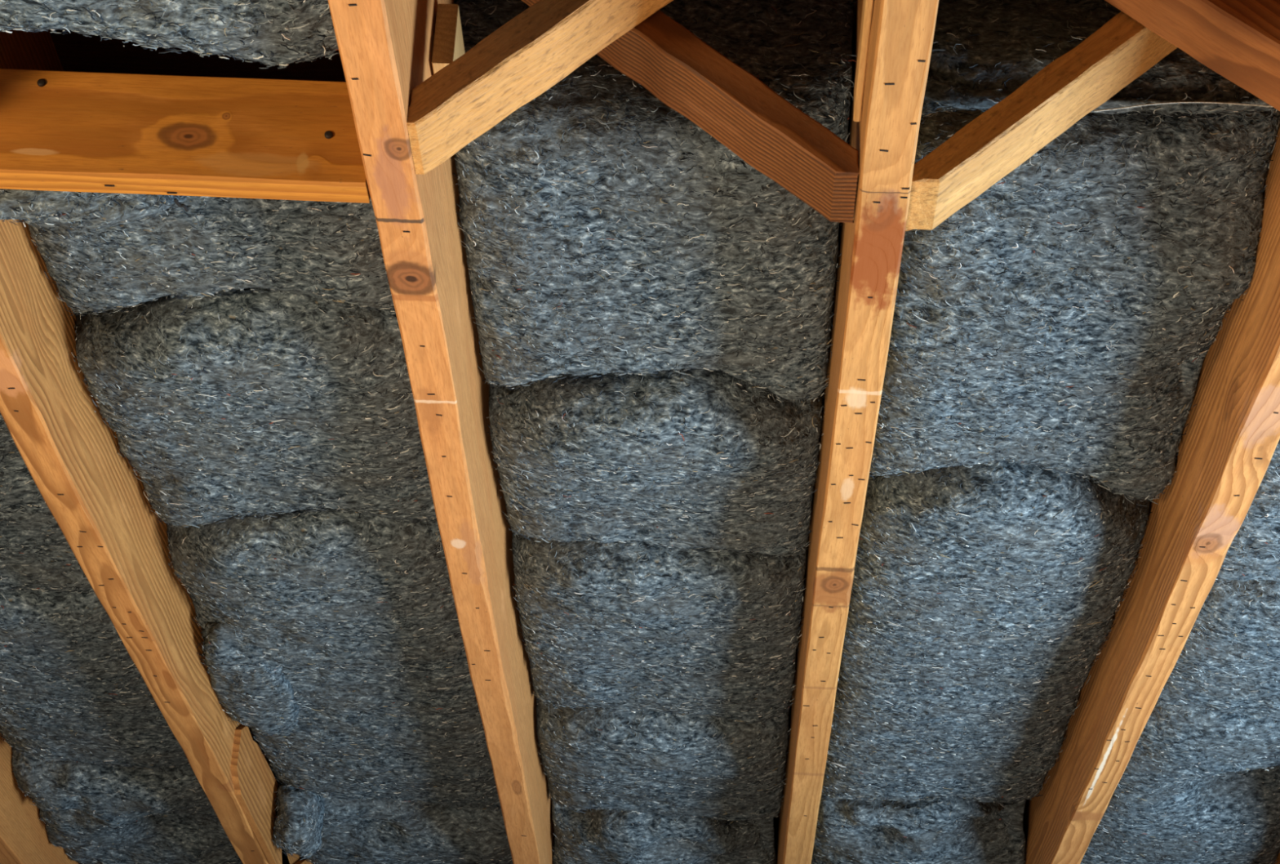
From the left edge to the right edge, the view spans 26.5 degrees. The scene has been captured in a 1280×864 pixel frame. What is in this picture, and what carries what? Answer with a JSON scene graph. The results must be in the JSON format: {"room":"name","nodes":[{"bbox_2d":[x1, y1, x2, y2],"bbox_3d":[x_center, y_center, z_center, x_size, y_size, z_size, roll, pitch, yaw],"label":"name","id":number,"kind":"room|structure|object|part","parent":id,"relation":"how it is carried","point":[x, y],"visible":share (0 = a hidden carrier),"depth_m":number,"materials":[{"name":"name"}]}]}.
{"room":"building under construction","nodes":[
{"label":"building under construction","id":0,"kind":"room"},
{"bbox_2d":[48,0,853,81],"bbox_3d":[0.051,-0.078,3.337,2.350,0.020,4.197,2,-25,2],"label":"ceiling","id":1,"kind":"structure","parent":0,"point":[76,51],"depth_m":2.74,"materials":[{"name":"brown wood"}]},
{"bbox_2d":[0,733,79,863],"bbox_3d":[-1.006,0.040,3.303,0.044,0.337,4.200,2,-25,2],"label":"rafter","id":2,"kind":"object","parent":1,"relation":"attached to","point":[24,837],"visible":0.06,"depth_m":4.27,"materials":[{"name":"brown wood"}]},
{"bbox_2d":[10,746,242,863],"bbox_3d":[-0.784,0.629,4.616,0.373,0.270,0.951,2,-25,2],"label":"insulation batt","id":3,"kind":"object","parent":2,"relation":"attached to","point":[98,813],"visible":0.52,"depth_m":4.28,"materials":[{"name":"fabric"}]},
{"bbox_2d":[0,413,95,594],"bbox_3d":[-0.808,-0.071,3.128,0.378,0.244,0.926,2,-25,2],"label":"insulation batt","id":4,"kind":"object","parent":1,"relation":"attached to","point":[35,553],"visible":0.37,"depth_m":3.29,"materials":[{"name":"fabric"}]},
{"bbox_2d":[0,29,302,863],"bbox_3d":[-0.606,0.056,3.288,0.047,0.338,4.200,2,-25,2],"label":"rafter","id":5,"kind":"object","parent":1,"relation":"attached to","point":[92,491],"visible":0.4,"depth_m":3.03,"materials":[{"name":"brown wood"}]},
{"bbox_2d":[0,188,186,231],"bbox_3d":[-0.513,-0.223,2.370,0.239,0.096,0.082,2,-25,2],"label":"insulation","id":6,"kind":"object","parent":5,"relation":"attached to","point":[89,210],"visible":0.41,"depth_m":2.34,"materials":[{"name":"fabric"}]},
{"bbox_2d":[0,587,189,769],"bbox_3d":[-0.794,0.272,3.851,0.370,0.262,0.756,2,-25,2],"label":"insulation batt","id":7,"kind":"object","parent":5,"relation":"attached to","point":[71,689],"visible":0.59,"depth_m":3.76,"materials":[{"name":"fabric"}]},
{"bbox_2d":[0,68,370,203],"bbox_3d":[-0.417,-0.253,2.309,0.382,0.101,0.036,2,-25,2],"label":"board","id":8,"kind":"object","parent":5,"relation":"attached to","point":[60,131],"visible":0.98,"depth_m":2.29,"materials":[{"name":"brown wood"}]},
{"bbox_2d":[173,198,188,211],"bbox_3d":[-0.391,-0.194,2.320,0.005,0.006,0.017,-14,-30,33],"label":"thread","id":9,"kind":"object","parent":8,"relation":"hanging from","point":[179,204],"visible":1,"depth_m":2.32},
{"bbox_2d":[22,195,395,316],"bbox_3d":[-0.407,-0.188,2.633,0.388,0.085,0.434,2,-25,2],"label":"insulation batt","id":10,"kind":"object","parent":5,"relation":"attached to","point":[332,251],"visible":0.54,"depth_m":2.60,"materials":[{"name":"fabric"}]},
{"bbox_2d":[71,287,436,527],"bbox_3d":[-0.397,-0.072,3.039,0.398,0.269,0.677,2,-25,2],"label":"insulation batt","id":11,"kind":"object","parent":5,"relation":"attached to","point":[231,403],"visible":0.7,"depth_m":2.85,"materials":[{"name":"fabric"}]},
{"bbox_2d":[230,724,312,863],"bbox_3d":[-0.568,0.605,4.235,0.010,0.127,0.800,2,-25,2],"label":"wood block","id":12,"kind":"object","parent":5,"relation":"attached to","point":[255,786],"visible":0.79,"depth_m":4.03,"materials":[{"name":"brown wood"}]},
{"bbox_2d":[277,781,513,863],"bbox_3d":[-0.367,0.659,4.639,0.400,0.259,0.860,2,-25,2],"label":"insulation batt","id":13,"kind":"object","parent":5,"relation":"attached to","point":[384,830],"visible":0.36,"depth_m":4.35,"materials":[{"name":"fabric"}]},
{"bbox_2d":[0,0,339,68],"bbox_3d":[-0.416,-0.600,1.875,0.409,0.295,0.902,2,-25,2],"label":"insulation batt","id":14,"kind":"object","parent":1,"relation":"attached to","point":[273,33],"visible":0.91,"depth_m":2.14,"materials":[{"name":"fabric"}]},
{"bbox_2d":[166,507,499,808],"bbox_3d":[-0.384,0.262,3.772,0.400,0.271,1.198,2,-25,2],"label":"insulation batt","id":15,"kind":"object","parent":1,"relation":"attached to","point":[357,612],"visible":0.63,"depth_m":3.51,"materials":[{"name":"fabric"}]},
{"bbox_2d":[195,618,303,737],"bbox_3d":[-0.522,0.335,3.690,0.134,0.060,0.445,3,-25,0],"label":"insulation","id":16,"kind":"object","parent":15,"relation":"attached to","point":[257,695],"visible":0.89,"depth_m":3.65,"materials":[{"name":"fabric"}]},
{"bbox_2d":[271,782,326,860],"bbox_3d":[-0.529,0.599,4.208,0.087,0.111,0.143,2,-25,2],"label":"insulation","id":17,"kind":"object","parent":15,"relation":"attached to","point":[298,822],"visible":0.93,"depth_m":4.16,"materials":[{"name":"fabric"}]},
{"bbox_2d":[328,0,555,863],"bbox_3d":[-0.182,0.074,3.272,0.046,0.339,4.200,2,-25,2],"label":"rafter","id":18,"kind":"object","parent":1,"relation":"attached to","point":[385,46],"visible":0.59,"depth_m":2.66,"materials":[{"name":"brown wood"}]},
{"bbox_2d":[431,3,465,74],"bbox_3d":[-0.166,-0.319,2.369,0.018,0.060,0.100,2,-25,2],"label":"wood block","id":19,"kind":"object","parent":18,"relation":"attached to","point":[448,43],"visible":0.48,"depth_m":2.33,"materials":[{"name":"brown wood"}]},
{"bbox_2d":[406,0,672,174],"bbox_3d":[0.005,-0.372,2.279,0.368,0.332,0.083,2,-25,2],"label":"brace","id":20,"kind":"object","parent":18,"relation":"attached to","point":[545,42],"visible":1,"depth_m":2.22,"materials":[{"name":"beige wood"}]},
{"bbox_2d":[453,0,857,402],"bbox_3d":[0.017,-0.222,2.692,0.382,0.236,0.575,2,-25,2],"label":"insulation batt","id":21,"kind":"object","parent":18,"relation":"attached to","point":[606,230],"visible":0.85,"depth_m":2.54,"materials":[{"name":"fabric"}]},
{"bbox_2d":[534,696,791,822],"bbox_3d":[0.042,0.425,4.059,0.381,0.271,0.541,2,-25,2],"label":"insulation batt","id":22,"kind":"object","parent":18,"relation":"attached to","point":[646,762],"visible":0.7,"depth_m":3.88,"materials":[{"name":"fabric"}]},
{"bbox_2d":[551,798,776,863],"bbox_3d":[0.043,0.703,4.664,0.385,0.273,0.891,2,-25,2],"label":"insulation batt","id":23,"kind":"object","parent":18,"relation":"attached to","point":[594,836],"visible":0.34,"depth_m":4.31,"materials":[{"name":"fabric"}]},
{"bbox_2d":[773,0,938,863],"bbox_3d":[0.224,0.091,3.257,0.052,0.337,4.200,2,-25,2],"label":"rafter","id":24,"kind":"object","parent":1,"relation":"attached to","point":[885,137],"depth_m":2.56,"materials":[{"name":"brown wood"}]},
{"bbox_2d":[485,368,825,557],"bbox_3d":[0.021,-0.021,3.089,0.375,0.274,0.535,2,-25,2],"label":"insulation batt","id":25,"kind":"object","parent":24,"relation":"attached to","point":[704,458],"visible":0.66,"depth_m":2.92,"materials":[{"name":"fabric"}]},
{"bbox_2d":[509,530,809,724],"bbox_3d":[0.028,0.199,3.574,0.387,0.269,0.680,2,-25,2],"label":"insulation batt","id":26,"kind":"object","parent":24,"relation":"attached to","point":[638,625],"visible":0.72,"depth_m":3.41,"materials":[{"name":"fabric"}]},
{"bbox_2d":[521,0,859,222],"bbox_3d":[0.007,-0.340,2.359,0.368,0.302,0.085,2,-25,2],"label":"brace","id":27,"kind":"object","parent":24,"relation":"attached to","point":[689,76],"visible":0.85,"depth_m":2.30,"materials":[{"name":"brown wood"}]},
{"bbox_3d":[0.176,-0.364,2.053,0.007,0.030,0.450,2,-25,2],"label":"wood strip","id":28,"kind":"part","parent":24,"relation":"part of","materials":[{"name":"brown wood"}]},
{"bbox_2d":[810,795,1026,863],"bbox_3d":[0.448,0.692,4.583,0.374,0.279,1.009,2,-25,2],"label":"insulation batt","id":29,"kind":"object","parent":24,"relation":"attached to","point":[951,829],"visible":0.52,"depth_m":4.21,"materials":[{"name":"fabric"}]},
{"bbox_2d":[914,104,988,163],"bbox_3d":[0.283,-0.255,2.399,0.106,0.064,0.053,1,-25,4],"label":"insulation","id":30,"kind":"object","parent":24,"relation":"attached to","point":[935,128],"visible":0.33,"depth_m":2.38,"materials":[{"name":"fabric"}]},
{"bbox_2d":[905,11,1177,231],"bbox_3d":[0.407,-0.326,2.345,0.348,0.317,0.085,2,-25,2],"label":"brace","id":31,"kind":"object","parent":24,"relation":"attached to","point":[1077,82],"visible":0.86,"depth_m":2.30,"materials":[{"name":"brown wood"}]},
{"bbox_2d":[1094,101,1272,111],"bbox_3d":[0.460,-0.275,2.289,0.154,0.001,0.012,0,-25,8],"label":"thread","id":32,"kind":"object","parent":31,"relation":"attached to","point":[1182,101],"visible":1,"depth_m":2.28},
{"bbox_2d":[924,0,1276,120],"bbox_3d":[0.407,-0.346,2.435,0.357,0.141,0.057,2,-25,2],"label":"insulation batt","id":33,"kind":"object","parent":24,"relation":"attached to","point":[983,51],"visible":0.55,"depth_m":2.41,"materials":[{"name":"fabric"}]},
{"bbox_2d":[821,460,1151,804],"bbox_3d":[0.431,0.234,3.598,0.366,0.277,1.314,2,-25,2],"label":"insulation batt","id":34,"kind":"object","parent":1,"relation":"attached to","point":[984,598],"visible":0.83,"depth_m":3.32,"materials":[{"name":"fabric"}]},
{"bbox_2d":[1022,124,1279,863],"bbox_3d":[0.617,0.108,3.243,0.047,0.339,4.200,2,-25,2],"label":"rafter","id":35,"kind":"object","parent":1,"relation":"attached to","point":[1230,441],"visible":0.43,"depth_m":2.99,"materials":[{"name":"brown wood"}]},
{"bbox_2d":[868,98,1279,506],"bbox_3d":[0.417,-0.152,2.795,0.375,0.237,0.791,2,-25,2],"label":"insulation batt","id":36,"kind":"object","parent":35,"relation":"attached to","point":[1066,317],"visible":0.77,"depth_m":2.62,"materials":[{"name":"fabric"}]},
{"bbox_2d":[1105,0,1279,111],"bbox_3d":[0.407,-0.384,2.277,0.347,0.271,0.083,2,-25,2],"label":"brace","id":37,"kind":"object","parent":35,"relation":"attached to","point":[1238,40],"visible":1,"depth_m":2.24,"materials":[{"name":"brown wood"}]},
{"bbox_2d":[1156,577,1279,719],"bbox_3d":[0.820,0.202,3.492,0.385,0.256,0.518,2,-25,2],"label":"insulation batt","id":38,"kind":"object","parent":35,"relation":"attached to","point":[1228,661],"visible":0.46,"depth_m":3.41,"materials":[{"name":"fabric"}]},
{"bbox_2d":[1215,439,1279,583],"bbox_3d":[0.813,-0.041,2.985,0.382,0.240,0.730,2,-25,2],"label":"insulation batt","id":39,"kind":"object","parent":35,"relation":"attached to","point":[1253,553],"visible":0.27,"depth_m":3.10,"materials":[{"name":"fabric"}]},
{"bbox_2d":[1080,701,1279,863],"bbox_3d":[0.840,0.589,4.343,0.382,0.255,1.428,2,-25,2],"label":"insulation batt","id":40,"kind":"object","parent":1,"relation":"attached to","point":[1198,784],"visible":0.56,"depth_m":4.07,"materials":[{"name":"fabric"}]},
{"bbox_2d":[1273,850,1279,863],"bbox_3d":[1.020,0.125,3.228,0.044,0.337,4.200,2,-25,2],"label":"rafter","id":41,"kind":"object","parent":1,"relation":"attached to","point":[1278,854],"visible":0.02,"depth_m":4.33,"materials":[{"name":"brown wood"}]}
]}

